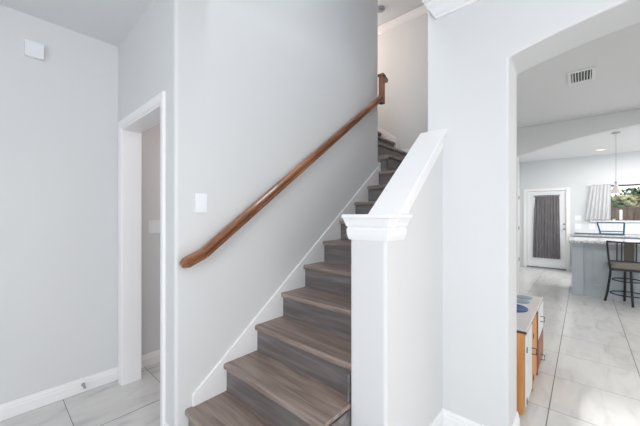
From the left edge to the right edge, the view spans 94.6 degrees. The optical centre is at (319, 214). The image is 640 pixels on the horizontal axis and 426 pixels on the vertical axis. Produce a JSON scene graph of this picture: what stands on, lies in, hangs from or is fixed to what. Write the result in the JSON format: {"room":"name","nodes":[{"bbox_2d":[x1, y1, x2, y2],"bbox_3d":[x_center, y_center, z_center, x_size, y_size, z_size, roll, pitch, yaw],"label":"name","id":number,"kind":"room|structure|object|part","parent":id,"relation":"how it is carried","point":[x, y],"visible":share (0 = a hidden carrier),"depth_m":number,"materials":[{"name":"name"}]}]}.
{"room":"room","nodes":[
{"label":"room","id":0,"kind":"room"},
{"bbox_2d":[0,5,117,404],"bbox_3d":[-2.893,-0.017,1.179,0.150,2.743,3.514,0,0,42],"label":"wall","id":1,"kind":"structure","parent":0,"point":[59,113],"depth_m":2.16,"materials":[{"name":"paint"}]},
{"bbox_2d":[24,39,43,60],"bbox_3d":[-1.986,-1.145,2.054,0.042,0.105,0.096,0,0,42],"label":"door chime","id":2,"kind":"object","parent":1,"relation":"attached to","point":[34,50],"visible":1,"depth_m":2.04,"materials":[{"name":"white plastic"}]},
{"bbox_2d":[29,42,39,56],"bbox_3d":[-1.972,-1.145,2.042,0.002,0.079,0.068,0,0,42],"label":"grille","id":3,"kind":"object","parent":2,"relation":"attached to","point":[34,47],"depth_m":2.04,"materials":[{"name":"white plastic"}]},
{"bbox_2d":[0,366,117,421],"bbox_3d":[-2.761,1.302,1.202,0.016,0.105,3.304,0,0,42],"label":"baseboard","id":4,"kind":"structure","parent":1,"relation":"attached to","point":[31,402],"depth_m":2.14,"materials":[{"name":"white paint"}]},
{"bbox_2d":[118,0,161,121],"bbox_3d":[-1.329,-0.017,2.219,1.065,2.743,0.120,0,0,42],"label":"wall","id":5,"kind":"structure","parent":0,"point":[140,52],"depth_m":2.07,"materials":[{"name":"paint"}]},
{"bbox_2d":[141,123,159,354],"bbox_3d":[-0.980,-0.017,3.442,0.160,2.743,2.161,0,0,42],"label":"wall","id":6,"kind":"structure","parent":0,"point":[150,138],"depth_m":2.68,"materials":[{"name":"paint"}]},
{"bbox_2d":[141,350,159,367],"bbox_3d":[-0.979,1.302,3.310,0.016,0.105,1.956,0,0,42],"label":"baseboard","id":7,"kind":"structure","parent":6,"relation":"attached to","point":[153,357],"depth_m":2.67,"materials":[{"name":"white paint"}]},
{"bbox_2d":[148,220,159,232],"bbox_3d":[-1.511,0.108,2.717,0.009,0.118,0.120,0,0,42],"label":"light switch","id":8,"kind":"object","parent":6,"relation":"attached to","point":[153,225],"visible":0.77,"depth_m":2.70,"materials":[{"name":"white plastic"}]},
{"bbox_2d":[162,0,377,425],"bbox_3d":[-0.886,-0.718,3.254,2.150,4.145,2.256,0,0,42],"label":"wall","id":9,"kind":"structure","parent":0,"point":[253,88],"depth_m":2.06,"materials":[{"name":"paint"}]},
{"bbox_2d":[118,91,165,425],"bbox_3d":[-1.234,0.304,2.128,0.914,2.102,0.150,0,0,42],"label":"door frame","id":10,"kind":"structure","parent":9,"relation":"attached to","point":[150,114],"depth_m":2.36,"materials":[{"name":"white paint"}]},
{"bbox_2d":[195,193,206,212],"bbox_3d":[-0.726,-0.072,1.809,0.009,0.118,0.075,0,0,42],"label":"light switch","id":11,"kind":"object","parent":9,"relation":"attached to","point":[200,199],"visible":1,"depth_m":1.80,"materials":[{"name":"white plastic"}]},
{"bbox_2d":[179,73,387,267],"bbox_3d":[-0.026,-0.638,2.527,0.100,1.873,2.317,0,0,42],"label":"handrail","id":12,"kind":"object","parent":9,"relation":"attached to","point":[213,244],"visible":1,"depth_m":2.13,"materials":[{"name":"brown wood"}]},
{"bbox_2d":[192,167,378,406],"bbox_3d":[-0.049,0.299,2.567,0.014,1.699,2.145,0,0,42],"label":"trim","id":13,"kind":"structure","parent":9,"relation":"attached to","point":[215,383],"depth_m":2.22,"materials":[{"name":"white paint"}]},
{"bbox_2d":[0,266,639,425],"bbox_3d":[2.634,1.415,2.207,7.400,0.120,12.400,0,0,42],"label":"floor","id":14,"kind":"structure","parent":0,"point":[589,374],"depth_m":2.42,"materials":[{"name":"tile"}]},
{"bbox_2d":[185,131,406,425],"bbox_3d":[0.218,-0.026,2.921,1.955,2.763,3.116,0,0,42],"label":"staircase","id":15,"kind":"structure","parent":14,"relation":"on","point":[298,373],"depth_m":1.83,"materials":[{"name":"wood"}]},
{"bbox_2d":[341,214,411,425],"bbox_3d":[0.289,0.676,1.497,0.269,1.358,0.244,0,0,42],"label":"newel post","id":16,"kind":"object","parent":14,"relation":"on","point":[376,245],"visible":1,"depth_m":1.42,"materials":[{"name":"paint"}]},
{"bbox_3d":[0.287,0.070,1.498,0.257,0.107,0.228,0,0,42],"label":"moulding","id":17,"kind":"part","parent":16,"relation":"part of","materials":[{"name":"white paint"}]},
{"bbox_2d":[517,294,544,414],"bbox_3d":[1.620,1.063,2.499,0.412,0.583,1.110,0,0,42],"label":"play kitchen","id":18,"kind":"object","parent":14,"relation":"on","point":[529,308],"visible":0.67,"depth_m":2.21,"materials":[{"name":"orange wood"}]},
{"bbox_3d":[1.246,1.077,2.116,0.359,0.555,0.018,0,0,42],"label":"panel","id":19,"kind":"part","parent":18,"relation":"part of","materials":[{"name":"orange wood"}]},
{"bbox_2d":[517,304,527,312],"bbox_3d":[1.597,0.776,2.494,0.264,0.008,0.264,0,0,42],"label":"sink","id":20,"kind":"object","parent":18,"relation":"in","point":[520,308],"depth_m":2.44,"materials":[{"name":"blue plastic"}]},
{"bbox_3d":[1.814,0.777,2.670,0.139,0.005,0.139,0,0,-3],"label":"burner","id":21,"kind":"part","parent":18,"relation":"part of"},
{"bbox_3d":[1.927,0.777,2.797,0.139,0.005,0.139,0,0,-3],"label":"burner","id":22,"kind":"part","parent":18,"relation":"part of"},
{"bbox_3d":[1.606,1.302,2.513,0.346,0.015,1.052,0,0,42],"label":"panel","id":23,"kind":"part","parent":18,"relation":"part of","materials":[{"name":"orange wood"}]},
{"bbox_3d":[1.495,1.060,2.117,0.010,0.480,0.300,0,0,42],"label":"door","id":24,"kind":"part","parent":18,"relation":"part of","materials":[{"name":"white paint"}]},
{"bbox_2d":[517,294,542,331],"bbox_3d":[1.607,0.788,2.512,0.375,0.016,1.106,0,0,42],"label":"countertop","id":25,"kind":"structure","parent":18,"relation":"on","point":[524,319],"depth_m":2.34,"materials":[{"name":"grey laminate"}]},
{"bbox_3d":[1.711,1.060,2.360,0.010,0.480,0.250,0,0,42],"label":"door","id":26,"kind":"part","parent":18,"relation":"part of","materials":[{"name":"orange wood"}]},
{"bbox_3d":[1.958,0.927,2.632,0.018,0.235,0.385,0,0,42],"label":"door","id":27,"kind":"part","parent":18,"relation":"part of","materials":[{"name":"white paint"}]},
{"bbox_3d":[1.958,1.177,2.632,0.018,0.245,0.385,0,0,42],"label":"door","id":28,"kind":"part","parent":18,"relation":"part of","materials":[{"name":"brown wood"}]},
{"bbox_2d":[428,0,639,425],"bbox_3d":[1.964,-0.017,1.064,3.082,2.743,0.285,0,0,42],"label":"wall pier","id":29,"kind":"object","parent":14,"relation":"on","point":[477,51],"visible":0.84,"depth_m":1.77,"materials":[{"name":"paint"}]},
{"bbox_2d":[422,0,479,19],"bbox_3d":[1.783,-1.335,0.974,2.931,0.105,0.090,0,0,42],"label":"trim","id":30,"kind":"structure","parent":29,"relation":"attached to","point":[438,9],"depth_m":1.87,"materials":[{"name":"white paint"}]},
{"bbox_2d":[572,243,639,302],"bbox_3d":[5.581,0.912,4.421,2.741,0.885,0.715,0,0,42],"label":"kitchen island","id":31,"kind":"object","parent":14,"relation":"on","point":[596,270],"visible":0.71,"depth_m":4.88,"materials":[{"name":"grey paint"}]},
{"bbox_3d":[4.612,0.912,5.283,0.147,0.885,0.715,0,0,42],"label":"post","id":32,"kind":"part","parent":31,"relation":"part of","materials":[{"name":"grey paint"}]},
{"bbox_2d":[568,237,639,245],"bbox_3d":[5.583,0.446,4.382,2.885,0.042,0.930,0,0,42],"label":"island countertop","id":33,"kind":"structure","parent":31,"relation":"on","point":[572,239],"depth_m":4.93,"materials":[{"name":"stone"}]},
{"bbox_3d":[4.727,0.880,4.754,0.500,0.650,0.012,0,0,42],"label":"panel moulding","id":34,"kind":"part","parent":31,"relation":"part of","materials":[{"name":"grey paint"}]},
{"bbox_2d":[574,236,639,275],"bbox_3d":[7.515,0.912,5.511,4.200,0.885,0.545,0,0,42],"label":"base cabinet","id":35,"kind":"object","parent":14,"relation":"on","point":[574,236],"visible":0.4,"depth_m":6.46,"materials":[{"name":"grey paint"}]},
{"bbox_3d":[6.003,0.875,6.504,0.560,0.760,0.019,0,0,42],"label":"door","id":36,"kind":"part","parent":35,"relation":"part of","materials":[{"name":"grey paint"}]},
{"bbox_2d":[573,233,639,237],"bbox_3d":[7.507,0.448,5.505,4.225,0.035,0.567,0,0,42],"label":"countertop","id":37,"kind":"structure","parent":35,"relation":"on","point":[588,234],"depth_m":6.32,"materials":[{"name":"stone"}]},
{"bbox_2d":[574,233,623,235],"bbox_3d":[6.065,0.420,6.446,0.792,0.020,0.039,0,0,38],"label":"countertop strip","id":38,"kind":"object","parent":37,"relation":"on","point":[574,233],"visible":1,"depth_m":6.43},
{"bbox_2d":[597,222,624,234],"bbox_3d":[6.359,0.291,6.476,0.448,0.274,0.270,0,0,42],"label":"dish rack","id":39,"kind":"object","parent":37,"relation":"on","point":[623,231],"visible":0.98,"depth_m":6.39,"materials":[{"name":"blue metal"}]},
{"bbox_2d":[604,240,639,307],"bbox_3d":[4.673,0.871,4.478,0.532,0.974,0.452,0,0,42],"label":"bar stool","id":40,"kind":"object","parent":14,"relation":"on","point":[628,265],"visible":1,"depth_m":4.38,"materials":[{"name":"black metal"}]},
{"bbox_3d":[4.531,1.099,4.649,0.028,0.518,0.098,0,0,-23],"label":"leg","id":41,"kind":"part","parent":40,"relation":"part of","materials":[{"name":"brown metal"}]},
{"bbox_3d":[4.385,0.615,4.492,0.100,0.444,0.028,0,0,-16],"label":"post","id":42,"kind":"part","parent":40,"relation":"part of","materials":[{"name":"brown metal"}]},
{"bbox_3d":[4.526,0.403,4.325,0.476,0.038,0.028,0,0,42],"label":"rail","id":43,"kind":"part","parent":40,"relation":"part of","materials":[{"name":"brown metal"}]},
{"bbox_3d":[4.675,0.764,4.494,0.439,0.092,0.388,0,0,42],"label":"seat","id":44,"kind":"part","parent":40,"relation":"part of","materials":[{"name":"beige fabric"}]},
{"bbox_3d":[4.776,1.098,4.629,0.030,0.517,0.075,0,0,42],"label":"leg","id":45,"kind":"part","parent":40,"relation":"part of","materials":[{"name":"brown metal"}]},
{"bbox_3d":[4.553,0.690,4.356,0.414,0.020,0.020,0,0,42],"label":"rail","id":46,"kind":"part","parent":40,"relation":"part of","materials":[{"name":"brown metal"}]},
{"bbox_3d":[4.675,0.825,4.494,0.400,0.030,0.350,0,0,42],"label":"seat frame","id":47,"kind":"part","parent":40,"relation":"part of","materials":[{"name":"brown metal"}]},
{"bbox_3d":[4.540,0.549,4.341,0.104,0.262,0.053,0,0,42],"label":"panel","id":48,"kind":"part","parent":40,"relation":"part of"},
{"bbox_3d":[4.598,1.098,4.355,0.028,0.517,0.072,0,0,17],"label":"leg","id":49,"kind":"part","parent":40,"relation":"part of","materials":[{"name":"brown metal"}]},
{"bbox_2d":[0,0,639,162],"bbox_3d":[2.634,-1.463,2.207,7.400,0.150,12.400,0,0,42],"label":"ceiling","id":50,"kind":"structure","parent":0,"point":[544,94],"depth_m":2.92,"materials":[{"name":"paint"}]},
{"bbox_2d":[567,66,595,84],"bbox_3d":[2.603,-1.382,2.944,0.205,0.012,0.340,0,0,42],"label":"ceiling vent","id":51,"kind":"object","parent":50,"relation":"in","point":[587,74],"visible":1,"depth_m":2.93,"materials":[{"name":"white metal"}]},
{"bbox_2d":[609,132,622,193],"bbox_3d":[4.976,-0.876,4.969,0.164,1.022,0.164,0,0,42],"label":"pendant lamp","id":52,"kind":"object","parent":50,"relation":"hanging from","point":[615,189],"visible":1,"depth_m":4.95,"materials":[{"name":"glass"}]},
{"bbox_3d":[4.976,-0.448,4.969,0.164,0.165,0.164,0,0,42],"label":"lamp shade","id":53,"kind":"part","parent":52,"relation":"part of","materials":[{"name":"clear glass"}]},
{"bbox_2d":[378,0,423,25],"bbox_3d":[-0.052,-2.850,3.326,3.300,0.120,3.300,0,0,42],"label":"ceiling","id":54,"kind":"structure","parent":0,"point":[394,9],"depth_m":3.97,"materials":[{"name":"paint"}]},
{"bbox_2d":[378,6,384,12],"bbox_3d":[0.816,-2.773,4.000,0.124,0.034,0.124,0,0,42],"label":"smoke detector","id":55,"kind":"object","parent":54,"relation":"in","point":[381,9],"visible":0.8,"depth_m":3.97,"materials":[{"name":"grey plastic"}]},
{"bbox_2d":[378,13,427,170],"bbox_3d":[0.930,-0.718,4.474,3.240,4.145,0.120,0,0,42],"label":"wall","id":56,"kind":"structure","parent":0,"point":[402,49],"depth_m":4.16,"materials":[{"name":"paint"}]},
{"bbox_2d":[378,127,409,152],"bbox_3d":[1.101,-1.337,4.232,2.418,1.285,0.014,0,0,42],"label":"trim","id":57,"kind":"structure","parent":56,"relation":"attached to","point":[385,134],"depth_m":4.30,"materials":[{"name":"white paint"}]},
{"bbox_2d":[378,5,427,34],"bbox_3d":[0.838,-2.746,4.425,3.068,0.088,0.074,0,0,42],"label":"trim","id":58,"kind":"structure","parent":56,"relation":"attached to","point":[421,10],"depth_m":4.13,"materials":[{"name":"white paint"}]},
{"bbox_2d":[403,150,441,425],"bbox_3d":[0.562,0.455,1.746,0.119,1.800,0.558,0,0,42],"label":"wall","id":59,"kind":"structure","parent":0,"point":[422,243],"depth_m":1.69,"materials":[{"name":"paint"}]},
{"bbox_2d":[368,128,446,226],"bbox_3d":[0.518,-0.251,1.695,0.176,0.611,0.696,0,0,42],"label":"trim","id":60,"kind":"structure","parent":59,"relation":"attached to","point":[399,195],"depth_m":1.65,"materials":[{"name":"white paint"}]},
{"bbox_2d":[429,408,519,425],"bbox_3d":[0.832,1.302,1.758,0.903,0.105,0.324,0,0,-14],"label":"baseboard","id":61,"kind":"structure","parent":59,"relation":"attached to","point":[445,417],"depth_m":1.85,"materials":[{"name":"white paint"}]},
{"bbox_2d":[519,162,519,265],"bbox_3d":[4.064,-0.017,6.537,0.120,2.743,3.630,0,0,42],"label":"wall","id":62,"kind":"structure","parent":0,"point":[519,162],"depth_m":7.79,"materials":[{"name":"paint"}]},
{"bbox_2d":[517,109,639,293],"bbox_3d":[4.581,-0.017,3.567,6.100,2.743,0.120,0,0,42],"label":"wall","id":63,"kind":"structure","parent":0,"point":[531,139],"depth_m":4.37,"materials":[{"name":"paint"}]},
{"bbox_2d":[520,151,639,266],"bbox_3d":[7.308,-0.017,6.180,5.500,2.743,0.150,0,0,42],"label":"wall","id":64,"kind":"structure","parent":0,"point":[576,173],"depth_m":7.10,"materials":[{"name":"paint"}]},
{"bbox_2d":[527,191,565,269],"bbox_3d":[5.762,0.378,7.532,0.793,1.955,0.186,0,0,42],"label":"door","id":65,"kind":"structure","parent":64,"relation":"in","point":[559,264],"depth_m":7.48,"materials":[{"name":"white wood"}]},
{"bbox_2d":[533,195,559,258],"bbox_3d":[5.720,0.301,7.472,0.560,1.599,0.041,0,0,42],"label":"door curtain","id":66,"kind":"object","parent":65,"relation":"hanging from","point":[546,231],"visible":1,"depth_m":7.47,"materials":[{"name":"grey fabric"}]},
{"bbox_3d":[5.741,0.310,7.496,0.570,1.590,0.008,0,0,42],"label":"glazing frame","id":67,"kind":"part","parent":65,"relation":"part of","materials":[{"name":"grey fabric"}]},
{"bbox_2d":[523,187,569,270],"bbox_3d":[5.718,0.340,7.483,0.937,2.030,0.018,0,0,42],"label":"trim","id":68,"kind":"structure","parent":64,"relation":"attached to","point":[567,189],"depth_m":7.41,"materials":[{"name":"white paint"}]},
{"bbox_2d":[575,215,580,219],"bbox_3d":[6.179,0.070,7.078,0.120,0.118,0.009,0,0,42],"label":"light switch","id":69,"kind":"object","parent":64,"relation":"attached to","point":[577,217],"visible":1,"depth_m":7.08,"materials":[{"name":"white plastic"}]},
{"bbox_2d":[575,224,580,228],"bbox_3d":[6.179,0.270,7.078,0.120,0.118,0.008,0,0,42],"label":"wall outlet","id":70,"kind":"object","parent":64,"relation":"attached to","point":[577,226],"visible":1,"depth_m":7.08,"materials":[{"name":"white plastic"}]},
{"bbox_2d":[589,224,594,228],"bbox_3d":[6.364,0.270,6.914,0.120,0.118,0.008,0,0,42],"label":"wall outlet","id":71,"kind":"object","parent":64,"relation":"attached to","point":[591,226],"visible":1,"depth_m":6.91,"materials":[{"name":"white plastic"}]},
{"bbox_2d":[574,222,639,233],"bbox_3d":[7.709,0.292,5.714,4.260,0.255,0.012,0,0,42],"label":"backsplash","id":72,"kind":"structure","parent":64,"relation":"attached to","point":[630,228],"depth_m":6.66,"materials":[{"name":"tile"}]},
{"bbox_2d":[586,182,639,219],"bbox_3d":[6.915,-0.298,6.345,1.805,0.828,0.043,0,0,42],"label":"window curtain","id":73,"kind":"object","parent":64,"relation":"hanging from","point":[599,203],"visible":0.98,"depth_m":6.78,"materials":[{"name":"white fabric"}]},
{"bbox_3d":[6.909,-0.705,6.334,1.800,0.014,0.014,0,0,42],"label":"curtain rod","id":74,"kind":"part","parent":73,"relation":"part of","materials":[{"name":"black metal"}]},
{"bbox_2d":[590,184,639,221],"bbox_3d":[6.981,-0.259,6.407,1.650,0.832,0.145,0,0,42],"label":"window","id":75,"kind":"structure","parent":64,"relation":"in","point":[620,210],"depth_m":6.62,"materials":[{"name":"white paint"}]},
{"bbox_3d":[6.981,0.141,6.407,1.650,0.032,0.145,0,0,42],"label":"sill","id":76,"kind":"part","parent":75,"relation":"part of","materials":[{"name":"white paint"}]},
{"label":"outside","id":77,"kind":"structure","parent":0,"visible":0},
{"bbox_3d":[18.729,1.480,16.531,22.000,0.150,30.400,0,0,42],"label":"ground","id":78,"kind":"structure","parent":77,"visible":0},
{"bbox_2d":[611,197,629,218],"bbox_3d":[10.997,0.302,11.635,1.860,2.225,1.480,0,0,42],"label":"shrub","id":79,"kind":"object","parent":78,"relation":"on","point":[614,204],"visible":0.08,"depth_m":11.06,"materials":[{"name":"green plant"}]},
{"bbox_2d":[610,206,639,219],"bbox_3d":[11.208,0.562,8.806,13.035,1.685,0.060,0,0,42],"label":"wooden fence","id":80,"kind":"object","parent":78,"relation":"on","point":[632,214],"visible":0.09,"depth_m":9.75,"materials":[{"name":"brown wood"}]},
{"bbox_2d":[611,194,639,219],"bbox_3d":[13.335,0.231,13.044,2.467,2.366,1.985,0,0,42],"label":"tree","id":81,"kind":"object","parent":78,"relation":"on","point":[634,201],"visible":0.13,"depth_m":12.59,"materials":[{"name":"green plant"}]},
{"bbox_2d":[619,186,639,196],"bbox_3d":[16.373,-0.208,14.219,3.094,3.240,2.397,0,0,42],"label":"tree","id":82,"kind":"object","parent":78,"relation":"on","point":[634,191],"visible":0.14,"depth_m":14.59,"materials":[{"name":"green plant"}]}
]}

